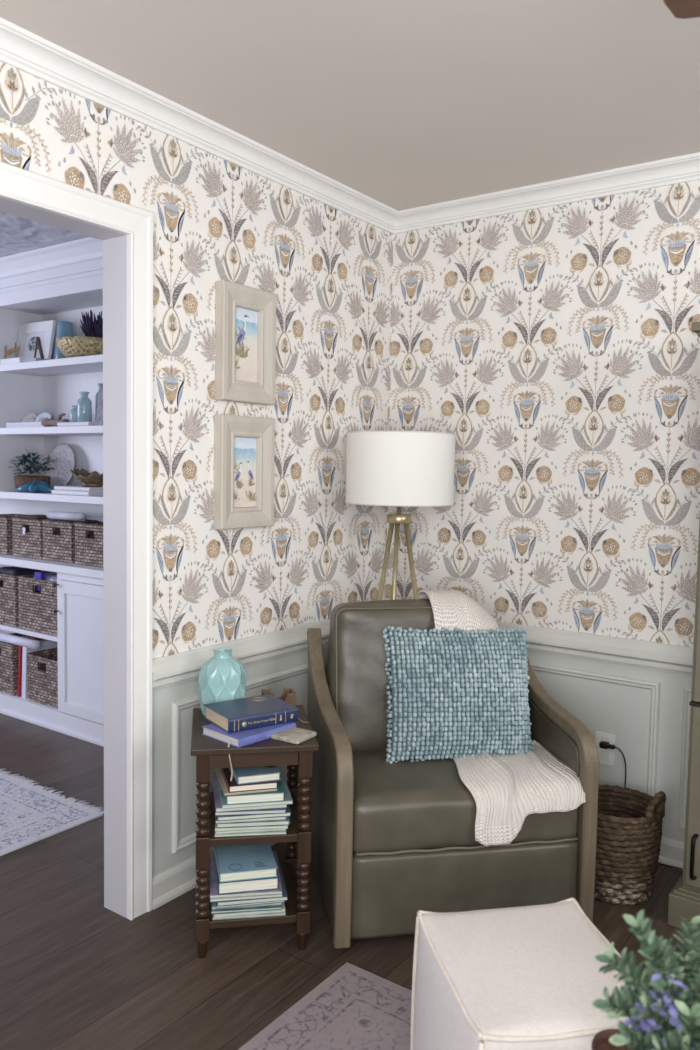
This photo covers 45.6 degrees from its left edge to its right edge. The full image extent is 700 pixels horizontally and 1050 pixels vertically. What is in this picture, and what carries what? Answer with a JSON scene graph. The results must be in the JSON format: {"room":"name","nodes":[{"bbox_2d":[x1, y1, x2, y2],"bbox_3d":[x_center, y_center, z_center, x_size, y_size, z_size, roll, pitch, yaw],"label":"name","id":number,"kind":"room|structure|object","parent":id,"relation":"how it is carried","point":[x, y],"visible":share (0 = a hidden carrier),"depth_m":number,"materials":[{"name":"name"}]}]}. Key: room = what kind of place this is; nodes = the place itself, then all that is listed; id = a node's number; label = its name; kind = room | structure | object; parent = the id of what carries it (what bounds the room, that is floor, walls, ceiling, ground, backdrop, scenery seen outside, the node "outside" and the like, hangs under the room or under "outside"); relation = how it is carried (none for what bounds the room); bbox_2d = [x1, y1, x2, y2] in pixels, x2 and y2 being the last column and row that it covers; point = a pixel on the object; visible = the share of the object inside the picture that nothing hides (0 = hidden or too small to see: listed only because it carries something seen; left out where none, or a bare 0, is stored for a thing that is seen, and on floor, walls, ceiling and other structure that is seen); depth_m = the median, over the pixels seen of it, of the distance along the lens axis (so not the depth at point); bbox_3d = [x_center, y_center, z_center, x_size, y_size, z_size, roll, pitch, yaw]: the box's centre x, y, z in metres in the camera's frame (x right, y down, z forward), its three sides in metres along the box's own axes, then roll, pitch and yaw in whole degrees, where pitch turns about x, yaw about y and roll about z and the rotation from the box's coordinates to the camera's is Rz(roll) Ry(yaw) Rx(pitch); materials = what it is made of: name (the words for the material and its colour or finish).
{"room":"living room","nodes":[
{"label":"living room","id":0,"kind":"room"},
{"bbox_2d":[0,62,393,876],"bbox_3d":[-1.600,0.050,1.233,0.111,2.440,6.100,4,5,36],"label":"wall","id":1,"kind":"structure","parent":0,"point":[328,270],"depth_m":2.79,"materials":[{"name":"paper"}]},
{"bbox_2d":[0,198,126,917],"bbox_3d":[-1.099,0.203,1.957,0.108,2.054,1.369,4,5,36],"label":"door frame","id":2,"kind":"structure","parent":1,"relation":"in","point":[114,243],"depth_m":2.49,"materials":[{"name":"wood"}]},
{"bbox_2d":[0,161,152,919],"bbox_3d":[-1.045,0.172,1.917,0.024,2.124,1.509,4,5,36],"label":"trim","id":3,"kind":"structure","parent":1,"relation":"attached to","point":[19,185],"depth_m":2.46,"materials":[{"name":"paint"}]},
{"bbox_2d":[152,843,275,909],"bbox_3d":[-0.235,1.123,3.132,0.027,0.090,1.323,4,5,36],"label":"baseboard","id":4,"kind":"structure","parent":1,"relation":"attached to","point":[177,880],"depth_m":2.67,"materials":[{"name":"wood"}]},
{"bbox_2d":[172,664,307,853],"bbox_3d":[-0.235,0.786,3.112,0.014,0.495,1.125,4,5,36],"label":"trim","id":5,"kind":"structure","parent":1,"relation":"attached to","point":[178,844],"depth_m":2.67,"materials":[{"name":"wood"}]},
{"bbox_2d":[214,414,274,529],"bbox_3d":[-0.355,-0.179,2.832,0.037,0.376,0.262,4,5,36],"label":"framed picture","id":6,"kind":"object","parent":1,"relation":"attached to","point":[244,446],"visible":1,"depth_m":2.82,"materials":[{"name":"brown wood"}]},
{"bbox_2d":[234,437,255,506],"bbox_3d":[-0.364,-0.179,2.838,0.013,0.244,0.130,4,5,36],"label":"art print","id":7,"kind":"object","parent":6,"relation":"attached to","point":[244,447],"depth_m":2.84},
{"bbox_2d":[215,280,275,404],"bbox_3d":[-0.347,-0.605,2.804,0.037,0.382,0.260,4,5,36],"label":"framed picture","id":8,"kind":"object","parent":1,"relation":"attached to","point":[245,328],"visible":1,"depth_m":2.80,"materials":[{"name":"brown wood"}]},
{"bbox_2d":[235,307,256,382],"bbox_3d":[-0.356,-0.606,2.810,0.012,0.250,0.128,4,5,36],"label":"art print","id":9,"kind":"object","parent":8,"relation":"attached to","point":[245,317],"depth_m":2.81},
{"bbox_2d":[0,17,699,233],"bbox_3d":[0.246,-1.012,-0.154,4.400,0.068,5.900,4,5,36],"label":"trim","id":10,"kind":"structure","parent":1,"relation":"attached to","point":[32,54],"depth_m":2.81,"materials":[{"name":"wood"}]},
{"bbox_2d":[0,713,697,1049],"bbox_3d":[-1.728,1.276,1.516,9.500,0.050,6.300,4,5,36],"label":"floor","id":11,"kind":"structure","parent":0,"point":[76,973],"depth_m":2.37,"materials":[{"name":"brown wood"}]},
{"bbox_2d":[0,564,103,746],"bbox_3d":[-1.542,0.639,4.468,2.100,0.827,0.331,4,5,36],"label":"base cabinet","id":12,"kind":"object","parent":11,"relation":"on","point":[79,714],"visible":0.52,"depth_m":4.19,"materials":[{"name":"wood"}]},
{"bbox_2d":[0,633,36,695],"bbox_3d":[-1.902,0.786,4.753,0.303,0.282,0.246,4,5,36],"label":"bin","id":13,"kind":"object","parent":12,"relation":"on","point":[9,653],"visible":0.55,"depth_m":4.60,"materials":[{"name":"wicker"}]},
{"bbox_2d":[0,632,40,649],"bbox_3d":[-1.828,0.633,4.567,0.401,0.052,0.047,4,5,37],"label":"paper roll","id":14,"kind":"object","parent":13,"relation":"on","point":[8,638],"visible":1,"depth_m":4.51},
{"bbox_2d":[0,570,49,626],"bbox_3d":[-1.871,0.403,4.709,0.303,0.282,0.246,4,5,36],"label":"bin","id":15,"kind":"object","parent":12,"relation":"on","point":[9,614],"visible":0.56,"depth_m":4.56,"materials":[{"name":"wicker"}]},
{"bbox_2d":[0,566,41,575],"bbox_3d":[-1.870,0.286,4.705,0.231,0.108,0.198,4,5,36],"label":"cloth","id":16,"kind":"object","parent":15,"relation":"in","point":[10,570],"visible":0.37,"depth_m":4.65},
{"bbox_2d":[0,624,56,641],"bbox_3d":[-1.897,0.554,4.737,1.162,0.023,0.276,4,5,36],"label":"shelf","id":17,"kind":"object","parent":12,"relation":"attached to","point":[4,627],"depth_m":4.44,"materials":[{"name":"wood"}]},
{"bbox_2d":[18,638,45,696],"bbox_3d":[-1.749,0.783,4.627,0.033,0.310,0.200,4,5,36],"label":"book","id":18,"kind":"object","parent":12,"relation":"on","point":[37,639],"visible":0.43,"depth_m":4.55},
{"bbox_2d":[17,575,56,635],"bbox_3d":[-1.589,0.422,4.507,0.347,0.282,0.246,4,5,36],"label":"bin","id":19,"kind":"object","parent":12,"relation":"on","point":[35,608],"visible":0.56,"depth_m":4.41,"materials":[{"name":"wicker"}]},
{"bbox_2d":[35,571,44,590],"bbox_3d":[-1.653,0.300,4.436,0.060,0.100,0.024,4,5,36],"label":"box","id":20,"kind":"object","parent":19,"relation":"in","point":[38,575],"visible":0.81,"depth_m":4.42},
{"bbox_2d":[33,572,56,581],"bbox_3d":[-1.575,0.314,4.501,0.306,0.114,0.189,4,5,36],"label":"plastic bag","id":21,"kind":"object","parent":19,"relation":"in","point":[49,576],"visible":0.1,"depth_m":4.43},
{"bbox_2d":[22,640,56,698],"bbox_3d":[-1.712,0.791,4.601,0.051,0.301,0.200,4,5,36],"label":"binder","id":22,"kind":"object","parent":12,"relation":"on","point":[45,644],"visible":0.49,"depth_m":4.53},
{"bbox_2d":[26,647,57,708],"bbox_3d":[-1.564,0.821,4.511,0.278,0.257,0.246,4,5,36],"label":"bin","id":23,"kind":"object","parent":12,"relation":"on","point":[42,669],"visible":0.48,"depth_m":4.43,"materials":[{"name":"wicker"}]},
{"bbox_2d":[0,554,102,578],"bbox_3d":[-1.526,0.206,4.442,2.110,0.040,0.315,4,5,36],"label":"countertop","id":24,"kind":"structure","parent":12,"relation":"on","point":[10,560],"depth_m":4.27,"materials":[{"name":"wood"}]},
{"bbox_2d":[0,514,24,554],"bbox_3d":[-1.943,0.049,4.766,0.241,0.212,0.206,4,5,36],"label":"bin","id":25,"kind":"object","parent":24,"relation":"on","point":[6,523],"visible":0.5,"depth_m":4.63,"materials":[{"name":"wicker"}]},
{"bbox_2d":[11,517,49,558],"bbox_3d":[-1.697,0.066,4.590,0.267,0.212,0.206,4,5,36],"label":"bin","id":26,"kind":"object","parent":24,"relation":"on","point":[29,544],"visible":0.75,"depth_m":4.50,"materials":[{"name":"wicker"}]},
{"bbox_2d":[20,515,47,518],"bbox_3d":[-1.716,-0.045,4.592,0.160,0.016,0.130,4,5,36],"label":"bag","id":27,"kind":"object","parent":26,"relation":"on","point":[21,516],"visible":0.73,"depth_m":4.54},
{"bbox_2d":[0,237,102,519],"bbox_3d":[-1.529,-0.597,4.372,2.100,1.569,0.360,4,5,36],"label":"bookcase","id":28,"kind":"object","parent":24,"relation":"on","point":[62,281],"visible":0.35,"depth_m":4.48,"materials":[{"name":"wood"}]},
{"bbox_2d":[0,342,24,364],"bbox_3d":[-1.805,-0.916,4.455,0.180,0.112,0.036,4,5,36],"label":"block","id":29,"kind":"object","parent":28,"relation":"on","point":[18,359],"visible":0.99,"depth_m":4.44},
{"bbox_2d":[6,422,54,427],"bbox_3d":[-1.691,-0.534,4.461,0.340,0.028,0.120,4,5,36],"label":"book","id":30,"kind":"object","parent":28,"relation":"on","point":[14,424],"visible":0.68,"depth_m":4.41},
{"bbox_2d":[22,413,37,421],"bbox_3d":[-1.713,-0.571,4.479,0.126,0.066,0.029,3,4,24],"label":"shell","id":31,"kind":"object","parent":30,"relation":"on","point":[31,417],"visible":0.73,"depth_m":4.47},
{"bbox_2d":[35,412,51,421],"bbox_3d":[-1.616,-0.564,4.409,0.126,0.066,0.029,3,4,24],"label":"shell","id":32,"kind":"object","parent":30,"relation":"on","point":[42,416],"visible":0.62,"depth_m":4.41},
{"bbox_2d":[8,449,54,491],"bbox_3d":[-1.733,-0.297,4.543,0.227,0.233,0.282,-2,5,-37],"label":"greenery","id":33,"kind":"object","parent":28,"relation":"on","point":[19,480],"visible":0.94,"depth_m":4.49,"materials":[{"name":"plant"}]},
{"bbox_2d":[15,480,52,492],"bbox_3d":[-1.676,-0.207,4.460,0.231,0.066,0.172,4,5,36],"label":"starfish","id":34,"kind":"object","parent":28,"relation":"on","point":[34,486],"visible":0.98,"depth_m":4.42,"materials":[{"name":"blue"}]},
{"bbox_2d":[15,320,55,359],"bbox_3d":[-1.706,-0.980,4.503,0.285,0.234,0.059,4,5,33],"label":"photo frame","id":35,"kind":"object","parent":28,"relation":"on","point":[28,332],"visible":0.84,"depth_m":4.50,"materials":[{"name":"wood"}]},
{"bbox_2d":[28,336,40,350],"bbox_3d":[-1.706,-0.980,4.503,0.112,0.083,0.015,4,5,33],"label":"photo","id":36,"kind":"object","parent":35,"relation":"attached to","point":[31,339],"depth_m":4.51},
{"bbox_2d":[24,358,47,361],"bbox_3d":[-1.647,-0.860,4.362,0.110,0.018,0.070,4,5,36],"label":"book","id":37,"kind":"object","parent":28,"relation":"on","point":[28,359],"visible":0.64,"depth_m":4.33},
{"bbox_2d":[34,337,43,358],"bbox_3d":[-1.624,-0.923,4.343,0.083,0.116,0.018,4,5,36],"label":"wooden wishbone","id":38,"kind":"object","parent":37,"relation":"on","point":[38,342],"visible":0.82,"depth_m":4.33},
{"bbox_2d":[41,413,69,426],"bbox_3d":[-1.516,-0.538,4.287,0.196,0.067,0.054,4,5,36],"label":"driftwood","id":39,"kind":"object","parent":28,"relation":"on","point":[50,422],"visible":0.76,"depth_m":4.26,"materials":[{"name":"brown wood"}]},
{"bbox_2d":[44,443,74,489],"bbox_3d":[-1.591,-0.317,4.560,0.266,0.260,0.066,4,5,36],"label":"decorative plate","id":40,"kind":"object","parent":28,"relation":"on","point":[63,456],"visible":0.82,"depth_m":4.57,"materials":[{"name":"ceramic"}]},
{"bbox_2d":[54,321,73,358],"bbox_3d":[-1.513,-0.963,4.420,0.120,0.221,0.120,4,5,36],"label":"glass vase","id":41,"kind":"object","parent":28,"relation":"on","point":[64,328],"visible":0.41,"depth_m":4.38,"materials":[{"name":"blue"}]},
{"bbox_2d":[57,422,93,425],"bbox_3d":[-1.331,-0.506,4.200,0.250,0.020,0.165,4,5,36],"label":"book","id":42,"kind":"object","parent":28,"relation":"on","point":[58,423],"visible":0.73,"depth_m":4.12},
{"bbox_2d":[70,405,76,421],"bbox_3d":[-1.384,-0.559,4.190,0.050,0.085,0.050,4,5,36],"label":"glass bottle","id":43,"kind":"object","parent":42,"relation":"on","point":[73,412],"visible":0.7,"depth_m":4.17,"materials":[{"name":"teal"}]},
{"bbox_2d":[77,391,91,421],"bbox_3d":[-1.324,-0.588,4.151,0.072,0.150,0.072,4,5,36],"label":"glass bottle","id":44,"kind":"object","parent":42,"relation":"on","point":[84,404],"visible":0.89,"depth_m":4.12,"materials":[{"name":"teal"}]},
{"bbox_2d":[95,383,102,420],"bbox_3d":[-1.246,-0.611,4.180,0.062,0.195,0.062,4,5,36],"label":"glass bottle","id":45,"kind":"object","parent":42,"relation":"on","point":[98,384],"visible":0.21,"depth_m":4.16,"materials":[{"name":"teal"}]},
{"bbox_2d":[52,490,102,495],"bbox_3d":[-1.364,-0.165,4.255,0.300,0.022,0.165,4,5,36],"label":"book","id":46,"kind":"object","parent":28,"relation":"on","point":[61,492],"visible":0.81,"depth_m":4.16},
{"bbox_2d":[54,486,102,491],"bbox_3d":[-1.355,-0.186,4.248,0.280,0.020,0.160,4,5,34],"label":"book","id":47,"kind":"object","parent":46,"relation":"on","point":[69,488],"visible":0.86,"depth_m":4.17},
{"bbox_2d":[70,468,102,486],"bbox_3d":[-1.290,-0.240,4.222,0.344,0.093,0.180,4,5,36],"label":"shell bowl","id":48,"kind":"object","parent":47,"relation":"on","point":[93,479],"visible":0.75,"depth_m":4.17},
{"bbox_2d":[56,336,102,357],"bbox_3d":[-1.320,-0.882,4.206,0.316,0.094,0.316,4,5,36],"label":"bowl","id":49,"kind":"object","parent":28,"relation":"on","point":[70,346],"visible":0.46,"depth_m":4.08,"materials":[{"name":"wicker"}]},
{"bbox_2d":[80,310,102,337],"bbox_3d":[-1.278,-0.973,4.170,0.144,0.190,0.132,2,4,20],"label":"bunch","id":50,"kind":"object","parent":49,"relation":"in","point":[90,328],"visible":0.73,"depth_m":4.14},
{"bbox_2d":[93,384,102,425],"bbox_3d":[-1.205,-0.583,4.034,0.080,0.200,0.036,4,5,36],"label":"ornament","id":51,"kind":"object","parent":28,"relation":"on","point":[99,417],"visible":0.57,"depth_m":4.03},
{"bbox_2d":[42,519,96,562],"bbox_3d":[-1.476,0.081,4.431,0.253,0.212,0.206,4,5,36],"label":"bin","id":52,"kind":"object","parent":24,"relation":"on","point":[58,535],"visible":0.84,"depth_m":4.34,"materials":[{"name":"wicker"}]},
{"bbox_2d":[46,511,85,520],"bbox_3d":[-1.515,-0.049,4.442,0.301,0.048,0.044,4,5,37],"label":"paper roll","id":53,"kind":"object","parent":52,"relation":"on","point":[59,515],"visible":0.97,"depth_m":4.41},
{"bbox_2d":[74,521,102,566],"bbox_3d":[-1.250,0.096,4.270,0.258,0.212,0.206,4,5,36],"label":"bin","id":54,"kind":"object","parent":24,"relation":"on","point":[88,535],"visible":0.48,"depth_m":4.20,"materials":[{"name":"wicker"}]},
{"bbox_2d":[75,517,102,521],"bbox_3d":[-1.258,-0.030,4.252,0.260,0.024,0.180,4,5,36],"label":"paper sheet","id":55,"kind":"object","parent":54,"relation":"on","point":[99,518],"visible":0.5,"depth_m":4.20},
{"bbox_2d":[0,769,103,855],"bbox_3d":[-2.454,1.140,2.880,1.939,0.009,2.475,4,5,36],"label":"rug","id":56,"kind":"object","parent":11,"relation":"on","point":[29,813],"visible":1,"depth_m":3.28,"materials":[{"name":"fabric"}]},
{"bbox_2d":[191,705,318,957],"bbox_3d":[-0.299,0.903,2.512,0.352,0.610,0.400,0,4,-10],"label":"side table","id":57,"kind":"object","parent":11,"relation":"on","point":[298,758],"visible":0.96,"depth_m":2.34,"materials":[{"name":"brown wood"}]},
{"bbox_2d":[198,648,246,715],"bbox_3d":[-0.399,0.489,2.602,0.151,0.201,0.152,-2,5,-36],"label":"vase","id":58,"kind":"object","parent":57,"relation":"on","point":[222,677],"visible":0.77,"depth_m":2.55,"materials":[{"name":"teal ceramic"}]},
{"bbox_2d":[202,722,295,780],"bbox_3d":[-0.302,0.635,2.412,0.171,0.109,0.242,5,5,42],"label":"book","id":59,"kind":"object","parent":57,"relation":"on","point":[239,739],"visible":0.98,"depth_m":2.35,"materials":[{"name":"paper"}]},
{"bbox_2d":[203,694,307,732],"bbox_3d":[-0.272,0.565,2.479,0.280,0.062,0.176,-2,5,-34],"label":"book","id":60,"kind":"object","parent":59,"relation":"on","point":[231,716],"visible":1,"depth_m":2.42,"materials":[{"name":"blue paper"}]},
{"bbox_2d":[213,904,285,919],"bbox_3d":[-0.304,1.101,2.483,0.206,0.007,0.252,0,4,-9],"label":"magazine","id":61,"kind":"object","parent":57,"relation":"on","point":[277,913],"visible":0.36,"depth_m":2.36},
{"bbox_2d":[214,903,284,917],"bbox_3d":[-0.309,1.092,2.486,0.200,0.010,0.256,0,4,-12],"label":"magazine","id":62,"kind":"object","parent":61,"relation":"on","point":[283,905],"visible":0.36,"depth_m":2.36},
{"bbox_2d":[211,902,281,913],"bbox_3d":[-0.311,1.083,2.486,0.200,0.007,0.261,0,4,-9],"label":"magazine","id":63,"kind":"object","parent":62,"relation":"on","point":[276,907],"visible":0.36,"depth_m":2.36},
{"bbox_2d":[212,902,281,909],"bbox_3d":[-0.314,1.074,2.494,0.199,0.009,0.258,0,4,-10],"label":"magazine","id":64,"kind":"object","parent":63,"relation":"on","point":[213,903],"visible":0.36,"depth_m":2.37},
{"bbox_2d":[215,901,284,908],"bbox_3d":[-0.309,1.066,2.487,0.195,0.006,0.261,0,4,-12],"label":"magazine","id":65,"kind":"object","parent":64,"relation":"on","point":[250,904],"visible":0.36,"depth_m":2.36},
{"bbox_2d":[217,856,287,905],"bbox_3d":[-0.299,1.058,2.483,0.198,0.011,0.254,0,4,-11],"label":"magazine","id":66,"kind":"object","parent":65,"relation":"on","point":[284,898],"visible":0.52,"depth_m":2.37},
{"bbox_2d":[210,856,282,901],"bbox_3d":[-0.314,1.046,2.481,0.205,0.011,0.256,0,4,-10],"label":"magazine","id":67,"kind":"object","parent":66,"relation":"on","point":[275,895],"visible":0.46,"depth_m":2.36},
{"bbox_2d":[210,851,281,898],"bbox_3d":[-0.312,1.036,2.477,0.203,0.009,0.253,0,4,-9],"label":"magazine","id":68,"kind":"object","parent":67,"relation":"on","point":[213,884],"visible":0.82,"depth_m":2.37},
{"bbox_2d":[214,854,278,894],"bbox_3d":[-0.310,1.015,2.462,0.172,0.034,0.215,0,4,-13],"label":"book","id":69,"kind":"object","parent":68,"relation":"on","point":[261,884],"visible":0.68,"depth_m":2.36,"materials":[{"name":"paper"}]},
{"bbox_2d":[214,843,277,882],"bbox_3d":[-0.311,0.984,2.459,0.165,0.027,0.210,0,4,-14],"label":"book","id":70,"kind":"object","parent":69,"relation":"on","point":[251,861],"visible":0.86,"depth_m":2.41,"materials":[{"name":"paper"}]},
{"bbox_2d":[215,830,285,836],"bbox_3d":[-0.297,0.863,2.473,0.201,0.007,0.254,1,4,-8],"label":"magazine","id":71,"kind":"object","parent":57,"relation":"on","point":[267,832],"visible":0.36,"depth_m":2.35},
{"bbox_2d":[216,829,285,833],"bbox_3d":[-0.301,0.855,2.479,0.197,0.007,0.262,0,4,-10],"label":"magazine","id":72,"kind":"object","parent":71,"relation":"on","point":[244,831],"visible":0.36,"depth_m":2.35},
{"bbox_2d":[215,822,287,831],"bbox_3d":[-0.294,0.847,2.474,0.205,0.009,0.256,1,4,-8],"label":"magazine","id":73,"kind":"object","parent":72,"relation":"on","point":[269,826],"visible":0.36,"depth_m":2.35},
{"bbox_3d":[-0.294,0.839,2.477,0.205,0.006,0.256,0,4,-11],"label":"magazine","id":74,"kind":"object","parent":73,"relation":"on","visible":0},
{"bbox_2d":[217,817,288,827],"bbox_3d":[-0.289,0.831,2.466,0.200,0.010,0.261,0,4,-8],"label":"magazine","id":75,"kind":"object","parent":74,"relation":"on","point":[276,822],"visible":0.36,"depth_m":2.34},
{"bbox_2d":[215,808,286,823],"bbox_3d":[-0.300,0.821,2.465,0.198,0.009,0.256,0,4,-10],"label":"magazine","id":76,"kind":"object","parent":75,"relation":"on","point":[216,817],"visible":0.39,"depth_m":2.34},
{"bbox_2d":[217,804,290,820],"bbox_3d":[-0.293,0.810,2.465,0.205,0.011,0.262,0,4,-12],"label":"magazine","id":77,"kind":"object","parent":76,"relation":"on","point":[288,811],"visible":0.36,"depth_m":2.34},
{"bbox_2d":[215,808,285,815],"bbox_3d":[-0.295,0.799,2.465,0.197,0.010,0.260,1,4,-8],"label":"magazine","id":78,"kind":"object","parent":77,"relation":"on","point":[272,810],"visible":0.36,"depth_m":2.34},
{"bbox_2d":[212,775,286,811],"bbox_3d":[-0.302,0.788,2.468,0.200,0.010,0.252,0,4,-12],"label":"magazine","id":79,"kind":"object","parent":78,"relation":"on","point":[218,805],"visible":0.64,"depth_m":2.36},
{"bbox_2d":[217,768,292,808],"bbox_3d":[-0.287,0.778,2.470,0.199,0.010,0.261,0,4,-12],"label":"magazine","id":80,"kind":"object","parent":79,"relation":"on","point":[287,796],"visible":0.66,"depth_m":2.36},
{"bbox_2d":[225,776,284,804],"bbox_3d":[-0.287,0.761,2.443,0.165,0.026,0.215,0,4,-12],"label":"book","id":81,"kind":"object","parent":80,"relation":"on","point":[269,796],"visible":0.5,"depth_m":2.34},
{"bbox_2d":[214,768,276,794],"bbox_3d":[-0.310,0.744,2.448,0.150,0.006,0.220,0,4,-17],"label":"book","id":82,"kind":"object","parent":81,"relation":"on","point":[218,770],"visible":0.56,"depth_m":2.36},
{"bbox_2d":[221,768,277,792],"bbox_3d":[-0.299,0.731,2.444,0.140,0.019,0.210,0,4,-16],"label":"book","id":83,"kind":"object","parent":82,"relation":"on","point":[232,786],"visible":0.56,"depth_m":2.35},
{"bbox_2d":[229,766,280,784],"bbox_3d":[-0.276,0.710,2.448,0.148,0.022,0.190,0,4,-19],"label":"book","id":84,"kind":"object","parent":83,"relation":"on","point":[242,775],"visible":0.5,"depth_m":2.37,"materials":[{"name":"paper"}]},
{"bbox_2d":[208,860,296,928],"bbox_3d":[-0.303,1.113,2.526,0.284,0.022,0.344,0,4,-10],"label":"shelf","id":85,"kind":"object","parent":57,"relation":"attached to","point":[288,867],"depth_m":2.38,"materials":[{"name":"brown wood"}]},
{"bbox_2d":[208,791,298,846],"bbox_3d":[-0.299,0.875,2.510,0.284,0.022,0.344,0,4,-10],"label":"shelf","id":86,"kind":"object","parent":57,"relation":"attached to","point":[292,833],"depth_m":2.35,"materials":[{"name":"brown wood"}]},
{"bbox_2d":[261,688,295,705],"bbox_3d":[-0.226,0.559,2.640,0.100,0.062,0.064,0,4,-16],"label":"holder","id":87,"kind":"object","parent":57,"relation":"on","point":[288,695],"visible":0.45,"depth_m":2.63,"materials":[{"name":"brown wood"}]},
{"bbox_2d":[271,727,316,743],"bbox_3d":[-0.162,0.602,2.386,0.098,0.014,0.098,3,5,32],"label":"coaster","id":88,"kind":"object","parent":57,"relation":"on","point":[294,735],"visible":0.98,"depth_m":2.37,"materials":[{"name":"stone"}]},
{"bbox_2d":[238,962,411,1049],"bbox_3d":[0.313,1.345,0.611,2.529,0.007,2.414,4,5,36],"label":"area rug","id":89,"kind":"object","parent":11,"relation":"on","point":[354,1008],"visible":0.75,"depth_m":2.08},
{"bbox_2d":[410,897,633,1049],"bbox_3d":[0.367,1.066,1.688,0.410,0.402,0.454,0,4,-11],"label":"ottoman","id":90,"kind":"object","parent":89,"relation":"on","point":[524,977],"visible":0.84,"depth_m":1.64,"materials":[{"name":"fabric"}]},
{"bbox_3d":[0.458,1.136,1.081,0.736,0.352,0.736,4,5,36],"label":"coffee table","id":91,"kind":"object","parent":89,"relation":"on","visible":0},
{"bbox_2d":[591,1029,633,1049],"bbox_3d":[0.445,0.896,1.360,0.096,0.086,0.101,-2,5,-38],"label":"wooden bowl","id":92,"kind":"object","parent":91,"relation":"on","point":[600,1041],"visible":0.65,"depth_m":1.39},
{"bbox_2d":[592,910,699,1049],"bbox_3d":[0.484,0.753,1.188,0.264,0.397,0.193,3,4,24],"label":"potted plant","id":93,"kind":"object","parent":91,"relation":"on","point":[663,1010],"visible":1,"depth_m":1.18,"materials":[{"name":"plant"}]},
{"bbox_2d":[345,431,455,599],"bbox_3d":[0.174,0.409,3.223,0.429,1.519,0.453,1,4,-2],"label":"floor lamp","id":94,"kind":"object","parent":11,"relation":"on","point":[384,468],"visible":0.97,"depth_m":2.99,"materials":[{"name":"fabric"}]},
{"bbox_2d":[307,599,598,948],"bbox_3d":[0.287,0.736,2.722,0.802,0.938,0.687,0,4,-11],"label":"armchair","id":95,"kind":"object","parent":11,"relation":"on","point":[391,842],"visible":0.66,"depth_m":2.45,"materials":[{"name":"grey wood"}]},
{"bbox_2d":[326,599,434,751],"bbox_3d":[0.254,0.520,2.875,0.690,0.529,0.245,0,4,-11],"label":"cushion","id":96,"kind":"object","parent":95,"relation":"on","point":[357,680],"depth_m":2.75,"materials":[{"name":"leather"}]},
{"bbox_2d":[382,626,533,762],"bbox_3d":[0.356,0.550,2.701,0.504,0.438,0.210,0,4,-10],"label":"throw pillow","id":97,"kind":"object","parent":95,"relation":"on","point":[454,693],"visible":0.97,"depth_m":2.64,"materials":[{"name":"fabric"}]},
{"bbox_2d":[352,748,577,852],"bbox_3d":[0.301,0.840,2.649,0.696,0.198,0.512,0,4,-11],"label":"seat cushion","id":98,"kind":"object","parent":95,"relation":"on","point":[406,806],"depth_m":2.40,"materials":[{"name":"leather"}]},
{"bbox_2d":[418,590,585,845],"bbox_3d":[0.469,0.570,2.734,0.374,0.654,0.723,0,4,-11],"label":"throw blanket","id":99,"kind":"object","parent":95,"relation":"on","point":[505,790],"visible":0.54,"depth_m":2.47,"materials":[{"name":"fabric"}]},
{"bbox_2d":[594,784,665,905],"bbox_3d":[0.879,1.030,2.780,0.306,0.370,0.307,1,4,3],"label":"seagrass basket","id":100,"kind":"object","parent":11,"relation":"on","point":[629,821],"visible":0.6,"depth_m":2.66,"materials":[{"name":"wicker"}]},
{"bbox_2d":[667,322,699,928],"bbox_3d":[1.543,0.340,2.323,1.112,1.826,0.409,4,5,36],"label":"armoire","id":101,"kind":"object","parent":11,"relation":"on","point":[684,898],"visible":1,"depth_m":2.50,"materials":[{"name":"wood"}]},
{"bbox_2d":[0,0,699,257],"bbox_3d":[-1.713,-1.205,1.307,9.500,0.050,6.200,4,5,36],"label":"ceiling","id":102,"kind":"structure","parent":0,"point":[403,104],"depth_m":2.26,"materials":[{"name":"paint"}]},
{"bbox_2d":[663,0,699,18],"bbox_3d":[0.253,-0.974,0.891,1.066,0.285,1.066,0,4,-11],"label":"ceiling fan","id":103,"kind":"object","parent":102,"relation":"attached to","point":[682,9],"visible":1,"depth_m":1.47,"materials":[{"name":"brown wood"}]},
{"bbox_2d":[385,180,699,841],"bbox_3d":[2.014,0.041,2.325,4.500,2.440,0.108,4,5,36],"label":"wall","id":104,"kind":"structure","parent":0,"point":[558,346],"depth_m":3.10,"materials":[{"name":"paper"}]},
{"bbox_2d":[152,619,692,690],"bbox_3d":[1.552,0.551,1.814,4.400,0.098,1.323,4,5,36],"label":"trim","id":105,"kind":"structure","parent":104,"relation":"attached to","point":[181,667],"depth_m":2.98,"materials":[{"name":"wood"}]},
{"bbox_2d":[530,661,660,796],"bbox_3d":[0.659,0.783,3.277,1.074,0.510,0.014,4,5,36],"label":"trim","id":106,"kind":"structure","parent":104,"relation":"attached to","point":[655,687],"depth_m":2.98,"materials":[{"name":"wood"}]},
{"bbox_2d":[596,731,614,765],"bbox_3d":[0.942,0.827,3.078,0.072,0.116,0.008,4,5,36],"label":"wall outlet","id":107,"kind":"object","parent":104,"relation":"attached to","point":[606,756],"visible":0.76,"depth_m":3.07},
{"bbox_2d":[599,736,609,761],"bbox_3d":[0.941,0.827,3.076,0.034,0.092,0.002,4,5,36],"label":"receptacle","id":108,"kind":"object","parent":107,"relation":"attached to","point":[604,754],"depth_m":3.08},
{"bbox_2d":[599,741,681,869],"bbox_3d":[1.040,0.998,2.982,0.313,0.387,0.030,4,5,39],"label":"power cord","id":109,"kind":"object","parent":104,"relation":"hanging from","point":[603,744],"visible":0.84,"depth_m":3.03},
{"bbox_2d":[658,837,683,869],"bbox_3d":[1.917,1.212,2.386,4.400,0.090,0.027,4,5,36],"label":"baseboard","id":110,"kind":"structure","parent":104,"relation":"attached to","point":[672,851],"depth_m":2.94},
{"bbox_2d":[678,686,691,829],"bbox_3d":[1.584,0.845,2.614,1.047,0.510,0.014,4,5,36],"label":"trim","id":111,"kind":"structure","parent":104,"relation":"attached to","point":[687,690],"depth_m":2.91,"materials":[{"name":"wood"}]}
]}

